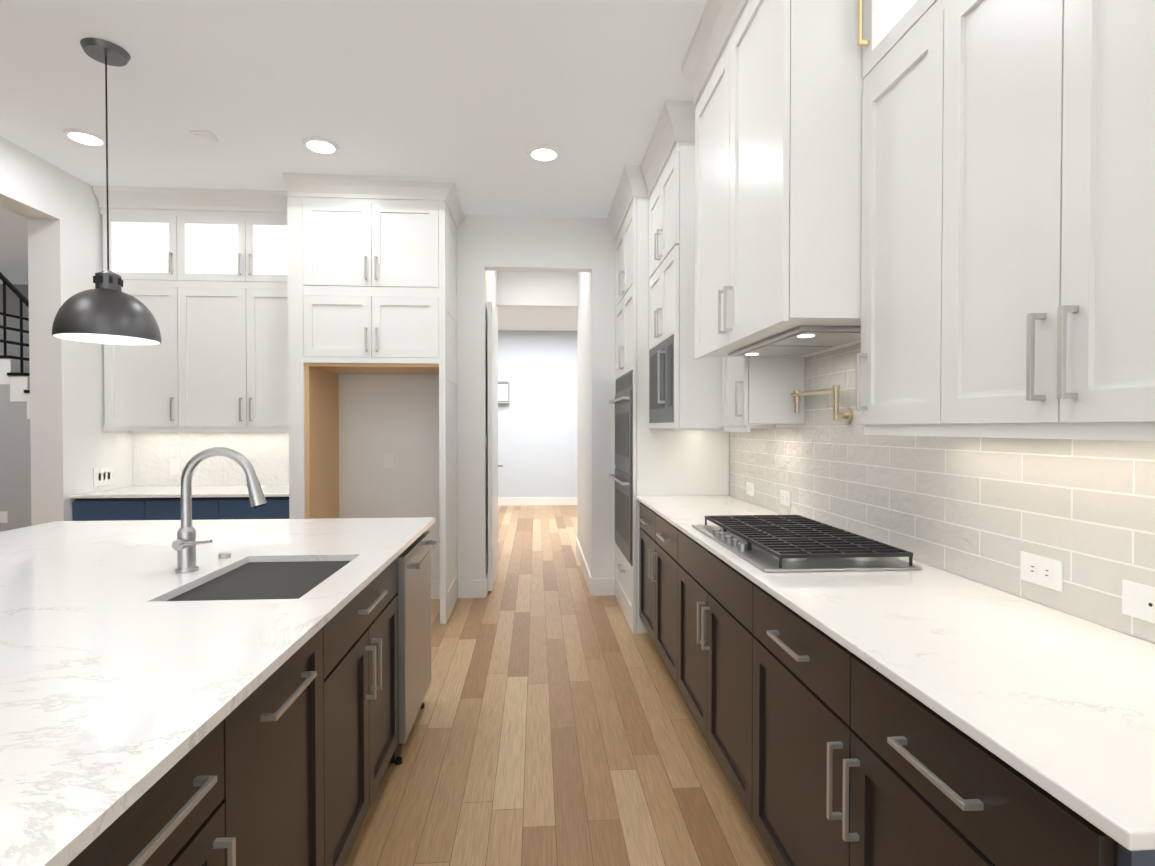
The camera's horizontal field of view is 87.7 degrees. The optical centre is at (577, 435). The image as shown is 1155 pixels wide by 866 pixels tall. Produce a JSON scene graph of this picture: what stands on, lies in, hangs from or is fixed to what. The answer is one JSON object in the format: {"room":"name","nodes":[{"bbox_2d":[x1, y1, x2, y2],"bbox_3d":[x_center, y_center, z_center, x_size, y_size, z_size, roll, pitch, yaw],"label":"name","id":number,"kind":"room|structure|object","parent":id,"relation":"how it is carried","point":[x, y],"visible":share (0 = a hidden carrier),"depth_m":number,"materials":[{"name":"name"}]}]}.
{"room":"kitchen","nodes":[
{"label":"kitchen","id":0,"kind":"room"},
{"bbox_2d":[0,284,28,317],"bbox_3d":[-6.539,-0.266,7.209,5.810,3.060,0.120,0,1,-4],"label":"wall","id":1,"kind":"structure","parent":0,"point":[12,303],"depth_m":7.11,"materials":[{"name":"grey paint"}]},
{"bbox_2d":[0,511,7,522],"bbox_3d":[-5.869,0.829,6.154,0.075,0.118,0.006,0,1,-4],"label":"outlet","id":2,"kind":"object","parent":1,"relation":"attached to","point":[3,516],"visible":1,"depth_m":6.15,"materials":[{"name":"white plastic"}]},
{"bbox_2d":[0,136,132,525],"bbox_3d":[-3.252,-0.173,0.573,0.200,3.060,8.130,0,1,-4],"label":"wall","id":3,"kind":"structure","parent":0,"point":[73,444],"depth_m":3.95,"materials":[{"name":"paint"}]},
{"bbox_2d":[93,466,113,486],"bbox_3d":[-3.405,0.290,4.324,0.006,0.135,0.200,0,1,-4],"label":"switch plate","id":4,"kind":"object","parent":3,"relation":"attached to","point":[103,476],"visible":1,"depth_m":4.32,"materials":[{"name":"white plastic"}]},
{"bbox_2d":[0,0,707,330],"bbox_3d":[-3.185,-1.794,3.522,12.000,0.100,14.050,0,1,-4],"label":"ceiling","id":5,"kind":"structure","parent":0,"point":[476,100],"depth_m":3.04,"materials":[{"name":"paint"}]},
{"bbox_2d":[62,128,105,146],"bbox_3d":[-2.869,-1.737,3.510,0.209,0.014,0.209,1,1,41],"label":"recessed light","id":6,"kind":"object","parent":5,"relation":"in","point":[80,136],"depth_m":3.49,"materials":[{"name":"white plastic"}]},
{"bbox_2d":[52,38,160,345],"bbox_3d":[-2.116,-1.082,2.708,0.390,1.295,0.390,0,1,-4],"label":"pendant lamp","id":7,"kind":"object","parent":5,"relation":"hanging from","point":[106,310],"visible":1,"depth_m":2.65,"materials":[{"name":"grey metal"}]},
{"bbox_2d":[190,131,220,141],"bbox_3d":[-2.158,-1.737,3.491,0.115,0.012,0.115,0,1,-4],"label":"ceiling vent","id":8,"kind":"object","parent":5,"relation":"in","point":[206,136],"visible":1,"depth_m":3.48,"materials":[{"name":"white metal"}]},
{"bbox_2d":[302,137,339,154],"bbox_3d":[-1.541,-1.738,3.611,0.209,0.014,0.209,1,1,41],"label":"recessed light","id":9,"kind":"object","parent":5,"relation":"in","point":[318,145],"depth_m":3.59,"materials":[{"name":"white plastic"}]},
{"bbox_2d":[527,145,560,161],"bbox_3d":[-0.207,-1.740,3.712,0.209,0.014,0.209,1,1,41],"label":"recessed light","id":10,"kind":"object","parent":5,"relation":"in","point":[540,153],"depth_m":3.69,"materials":[{"name":"white plastic"}]},
{"bbox_2d":[209,215,614,580],"bbox_3d":[-1.340,-0.233,4.839,4.598,3.060,0.120,0,1,-4],"label":"wall","id":11,"kind":"structure","parent":0,"point":[381,415],"depth_m":4.81,"materials":[{"name":"paint"}]},
{"bbox_2d":[97,198,188,425],"bbox_3d":[-3.124,-0.877,4.478,0.583,1.601,0.322,0,1,-4],"label":"upper cabinet","id":12,"kind":"object","parent":11,"relation":"attached to","point":[148,385],"depth_m":4.33,"materials":[{"name":"white wood"}]},
{"bbox_2d":[132,431,288,485],"bbox_3d":[-2.720,0.155,4.686,1.421,0.460,0.006,0,1,-4],"label":"backsplash","id":13,"kind":"structure","parent":11,"relation":"attached to","point":[265,454],"depth_m":4.67,"materials":[{"name":"tile"}]},
{"bbox_2d":[170,459,180,474],"bbox_3d":[-3.110,0.240,4.654,0.075,0.118,0.006,0,1,-4],"label":"outlet","id":14,"kind":"object","parent":13,"relation":"attached to","point":[175,466],"visible":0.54,"depth_m":4.64,"materials":[{"name":"white plastic"}]},
{"bbox_2d":[185,202,256,425],"bbox_3d":[-2.655,-0.878,4.510,0.597,1.601,0.322,0,1,-4],"label":"upper cabinet","id":15,"kind":"object","parent":11,"relation":"attached to","point":[203,273],"depth_m":4.36,"materials":[{"name":"white wood"}]},
{"bbox_2d":[253,202,288,425],"bbox_3d":[-2.239,-0.878,4.539,0.478,1.601,0.322,0,1,-4],"label":"upper cabinet","id":16,"kind":"object","parent":11,"relation":"attached to","point":[270,218],"depth_m":4.39,"materials":[{"name":"white wood"}]},
{"bbox_2d":[431,581,439,598],"bbox_3d":[-1.439,1.228,4.783,0.870,0.140,0.014,0,1,-4],"label":"baseboard","id":17,"kind":"structure","parent":11,"relation":"attached to","point":[435,585],"depth_m":4.80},
{"bbox_2d":[485,271,500,572],"bbox_3d":[-0.867,-0.244,5.683,0.116,3.060,1.500,0,1,-4],"label":"wall","id":18,"kind":"structure","parent":0,"point":[490,276],"depth_m":5.29,"materials":[{"name":"paint"}]},
{"bbox_2d":[483,539,499,597],"bbox_3d":[-0.802,1.215,5.715,0.016,0.140,1.786,0,1,-4],"label":"baseboard","id":19,"kind":"structure","parent":18,"relation":"attached to","point":[485,582],"depth_m":4.86,"materials":[{"name":"white wood"}]},
{"bbox_2d":[486,302,502,590],"bbox_3d":[-0.730,0.084,5.354,0.102,2.388,0.813,0,1,-4],"label":"hallway door","id":20,"kind":"structure","parent":18,"relation":"in","point":[492,351],"depth_m":5.02,"materials":[{"name":"white wood"}]},
{"bbox_2d":[497,271,576,497],"bbox_3d":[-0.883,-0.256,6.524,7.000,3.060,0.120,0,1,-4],"label":"wall","id":21,"kind":"structure","parent":0,"point":[544,427],"depth_m":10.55,"materials":[{"name":"paint"}]},
{"bbox_2d":[498,381,508,402],"bbox_3d":[-1.307,-0.759,10.456,0.243,0.382,0.100,0,1,-4],"label":"light","id":22,"kind":"object","parent":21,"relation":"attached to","point":[503,392],"visible":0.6,"depth_m":10.44,"materials":[{"name":"white plastic"}]},
{"bbox_2d":[344,505,775,865],"bbox_3d":[-3.185,1.365,3.567,12.000,0.100,14.050,0,1,-4],"label":"floor","id":23,"kind":"structure","parent":0,"point":[555,723],"depth_m":2.56,"materials":[{"name":"brown wood"}]},
{"bbox_2d":[0,272,30,531],"bbox_3d":[-5.229,-0.381,6.675,2.510,3.545,1.020,0,1,-4],"label":"stairs","id":24,"kind":"structure","parent":23,"relation":"on","point":[15,475],"depth_m":6.16,"materials":[{"name":"grey paint"}]},
{"bbox_2d":[70,497,153,520],"bbox_3d":[-3.143,0.866,4.355,0.526,0.878,0.612,0,1,-4],"label":"base cabinet","id":25,"kind":"object","parent":23,"relation":"on","point":[83,508],"depth_m":4.05,"materials":[{"name":"wood"}]},
{"bbox_2d":[70,485,288,496],"bbox_3d":[-2.697,0.408,4.369,1.418,0.038,0.634,0,1,-4],"label":"countertop","id":26,"kind":"structure","parent":25,"relation":"on","point":[219,490],"depth_m":4.24,"materials":[{"name":"white stone"}]},
{"bbox_2d":[154,497,229,519],"bbox_3d":[-2.701,0.865,4.385,0.600,0.878,0.612,0,1,-4],"label":"base cabinet","id":27,"kind":"object","parent":23,"relation":"on","point":[220,502],"depth_m":4.08,"materials":[{"name":"wood"}]},
{"bbox_2d":[72,523,439,865],"bbox_3d":[-1.361,0.901,1.779,1.535,0.878,2.355,0,1,-4],"label":"kitchen island","id":28,"kind":"object","parent":23,"relation":"on","point":[294,774],"depth_m":1.47,"materials":[{"name":"wood"}]},
{"bbox_2d":[0,519,327,666],"bbox_3d":[-1.778,0.437,1.736,1.301,0.022,2.408,0,1,-4],"label":"island countertop","id":29,"kind":"structure","parent":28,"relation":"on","point":[58,579],"depth_m":1.91,"materials":[{"name":"white stone"}]},
{"bbox_2d":[168,447,266,570],"bbox_3d":[-1.120,0.229,1.874,0.274,0.389,0.106,0,1,-4],"label":"faucet","id":30,"kind":"object","parent":29,"relation":"on","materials":[{"name":"silver metal"}]},
{"bbox_2d":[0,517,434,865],"bbox_3d":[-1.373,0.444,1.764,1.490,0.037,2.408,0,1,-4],"label":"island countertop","id":31,"kind":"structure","parent":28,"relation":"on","point":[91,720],"depth_m":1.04,"materials":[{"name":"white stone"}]},
{"bbox_2d":[172,559,347,598],"bbox_3d":[-0.942,0.564,1.847,0.406,0.233,0.579,0,1,-4],"label":"sink","id":32,"kind":"object","parent":31,"relation":"in","point":[257,578],"depth_m":1.86,"materials":[{"name":"grey metal"}]},
{"bbox_2d":[389,531,439,764],"bbox_3d":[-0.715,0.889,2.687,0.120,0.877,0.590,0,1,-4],"label":"dishwasher","id":33,"kind":"object","parent":28,"relation":"in","point":[413,593],"depth_m":2.53,"materials":[{"name":"silver metal"}]},
{"bbox_2d":[230,497,288,518],"bbox_3d":[-2.256,0.865,4.416,0.532,0.878,0.612,0,1,-4],"label":"base cabinet","id":34,"kind":"object","parent":23,"relation":"on","point":[240,507],"depth_m":4.11,"materials":[{"name":"wood"}]},
{"bbox_2d":[283,173,465,623],"bbox_3d":[-1.425,-0.226,4.418,1.123,3.059,0.704,0,1,-4],"label":"surround","id":35,"kind":"object","parent":23,"relation":"on","point":[372,274],"visible":1,"depth_m":4.13,"materials":[{"name":"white wood"}]},
{"bbox_2d":[498,497,576,505],"bbox_3d":[-1.157,1.148,10.535,7.000,0.140,0.014,0,1,-4],"label":"baseboard","id":36,"kind":"structure","parent":23,"relation":"on","point":[516,501],"depth_m":10.56,"materials":[{"name":"white wood"}]},
{"bbox_2d":[639,503,671,674],"bbox_3d":[0.750,0.878,3.432,0.605,0.878,1.141,0,1,-4],"label":"base cabinet","id":37,"kind":"object","parent":23,"relation":"on","point":[655,536],"depth_m":3.40,"materials":[{"name":"wood"}]},
{"bbox_2d":[607,164,728,633],"bbox_3d":[0.629,-0.226,4.414,0.711,3.059,0.992,0,1,-4],"label":"tall cabinet","id":38,"kind":"object","parent":23,"relation":"on","point":[660,462],"visible":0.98,"depth_m":4.00,"materials":[{"name":"white wood"}]},
{"bbox_2d":[672,527,739,798],"bbox_3d":[0.819,0.892,2.422,0.605,0.878,1.126,0,1,-4],"label":"base cabinet","id":39,"kind":"object","parent":23,"relation":"on","point":[705,591],"depth_m":2.36,"materials":[{"name":"wood"}]},
{"bbox_2d":[740,575,1154,865],"bbox_3d":[0.892,0.907,1.358,0.605,0.878,1.247,0,1,-4],"label":"base cabinet","id":40,"kind":"object","parent":23,"relation":"on","point":[852,699],"depth_m":1.26,"materials":[{"name":"wood"}]},
{"bbox_2d":[636,495,1154,858],"bbox_3d":[0.814,0.436,2.342,0.628,0.037,3.312,0,1,-4],"label":"countertop","id":41,"kind":"structure","parent":40,"relation":"on","point":[1066,702],"depth_m":1.20,"materials":[{"name":"white stone"}]},
{"bbox_2d":[692,515,921,572],"bbox_3d":[0.804,0.391,2.317,0.510,0.052,0.878,0,1,-4],"label":"cooktop","id":42,"kind":"object","parent":41,"relation":"in","point":[764,543],"depth_m":2.07,"materials":[{"name":"black metal"}]},
{"bbox_2d":[577,272,590,570],"bbox_3d":[0.119,-0.245,5.750,0.116,3.060,1.500,0,1,-4],"label":"wall","id":43,"kind":"structure","parent":0,"point":[583,278],"depth_m":5.69,"materials":[{"name":"paint"}]},
{"bbox_2d":[576,538,593,595],"bbox_3d":[0.052,1.214,5.773,0.016,0.140,1.786,0,1,-4],"label":"baseboard","id":44,"kind":"structure","parent":43,"relation":"attached to","point":[589,580],"depth_m":5.38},
{"bbox_2d":[729,432,1154,643],"bbox_3d":[1.291,-0.178,0.945,0.120,3.060,8.250,0,1,-4],"label":"wall","id":45,"kind":"structure","parent":0,"point":[928,564],"depth_m":1.78,"materials":[{"name":"tile"}]},
{"bbox_2d":[646,120,774,431],"bbox_3d":[0.767,-0.830,3.563,0.551,1.570,0.828,0,1,-4],"label":"upper cabinet","id":46,"kind":"object","parent":45,"relation":"attached to","point":[684,393],"depth_m":3.22,"materials":[{"name":"white wood"}]},
{"bbox_2d":[725,360,808,427],"bbox_3d":[0.931,-0.835,3.043,0.295,1.545,0.351,0,1,-4],"label":"upper cabinet","id":47,"kind":"object","parent":45,"relation":"attached to","point":[758,393],"depth_m":2.88,"materials":[{"name":"white wood"}]},
{"bbox_2d":[689,0,860,359],"bbox_3d":[0.857,-0.983,2.346,0.538,1.230,1.021,0,1,-4],"label":"upper cabinet","id":48,"kind":"object","parent":45,"relation":"attached to","point":[777,95],"depth_m":1.95,"materials":[{"name":"white wood"}]},
{"bbox_2d":[730,343,1154,642],"bbox_3d":[1.131,-0.005,2.359,0.006,0.845,3.308,0,1,-4],"label":"backsplash","id":49,"kind":"structure","parent":45,"relation":"attached to","point":[985,510],"depth_m":1.77,"materials":[{"name":"tile"}]},
{"bbox_2d":[746,482,753,496],"bbox_3d":[1.038,0.320,3.615,0.008,0.075,0.125,0,1,-4],"label":"outlet","id":50,"kind":"object","parent":49,"relation":"attached to","point":[749,486],"depth_m":3.60,"materials":[{"name":"white plastic"}]},
{"bbox_2d":[780,490,790,506],"bbox_3d":[1.073,0.321,3.107,0.008,0.075,0.125,0,1,-4],"label":"outlet","id":51,"kind":"object","parent":49,"relation":"attached to","point":[785,497],"depth_m":3.10,"materials":[{"name":"white plastic"}]},
{"bbox_2d":[1020,551,1062,591],"bbox_3d":[1.181,0.343,1.534,0.008,0.075,0.125,0,1,-4],"label":"outlet","id":52,"kind":"object","parent":49,"relation":"attached to","point":[1036,569],"depth_m":1.53,"materials":[{"name":"white plastic"}]},
{"bbox_2d":[1122,580,1154,623],"bbox_3d":[1.200,0.353,1.257,0.007,0.075,0.125,0,1,-4],"label":"outlet","id":53,"kind":"object","parent":49,"relation":"attached to","point":[1138,600],"depth_m":1.28,"materials":[{"name":"white plastic"}]},
{"bbox_2d":[853,0,1154,423],"bbox_3d":[1.053,-0.810,1.265,0.295,1.545,1.160,0,1,-4],"label":"upper cabinet","id":54,"kind":"object","parent":45,"relation":"attached to","point":[942,212],"depth_m":1.28,"materials":[{"name":"white wood"}]}
]}

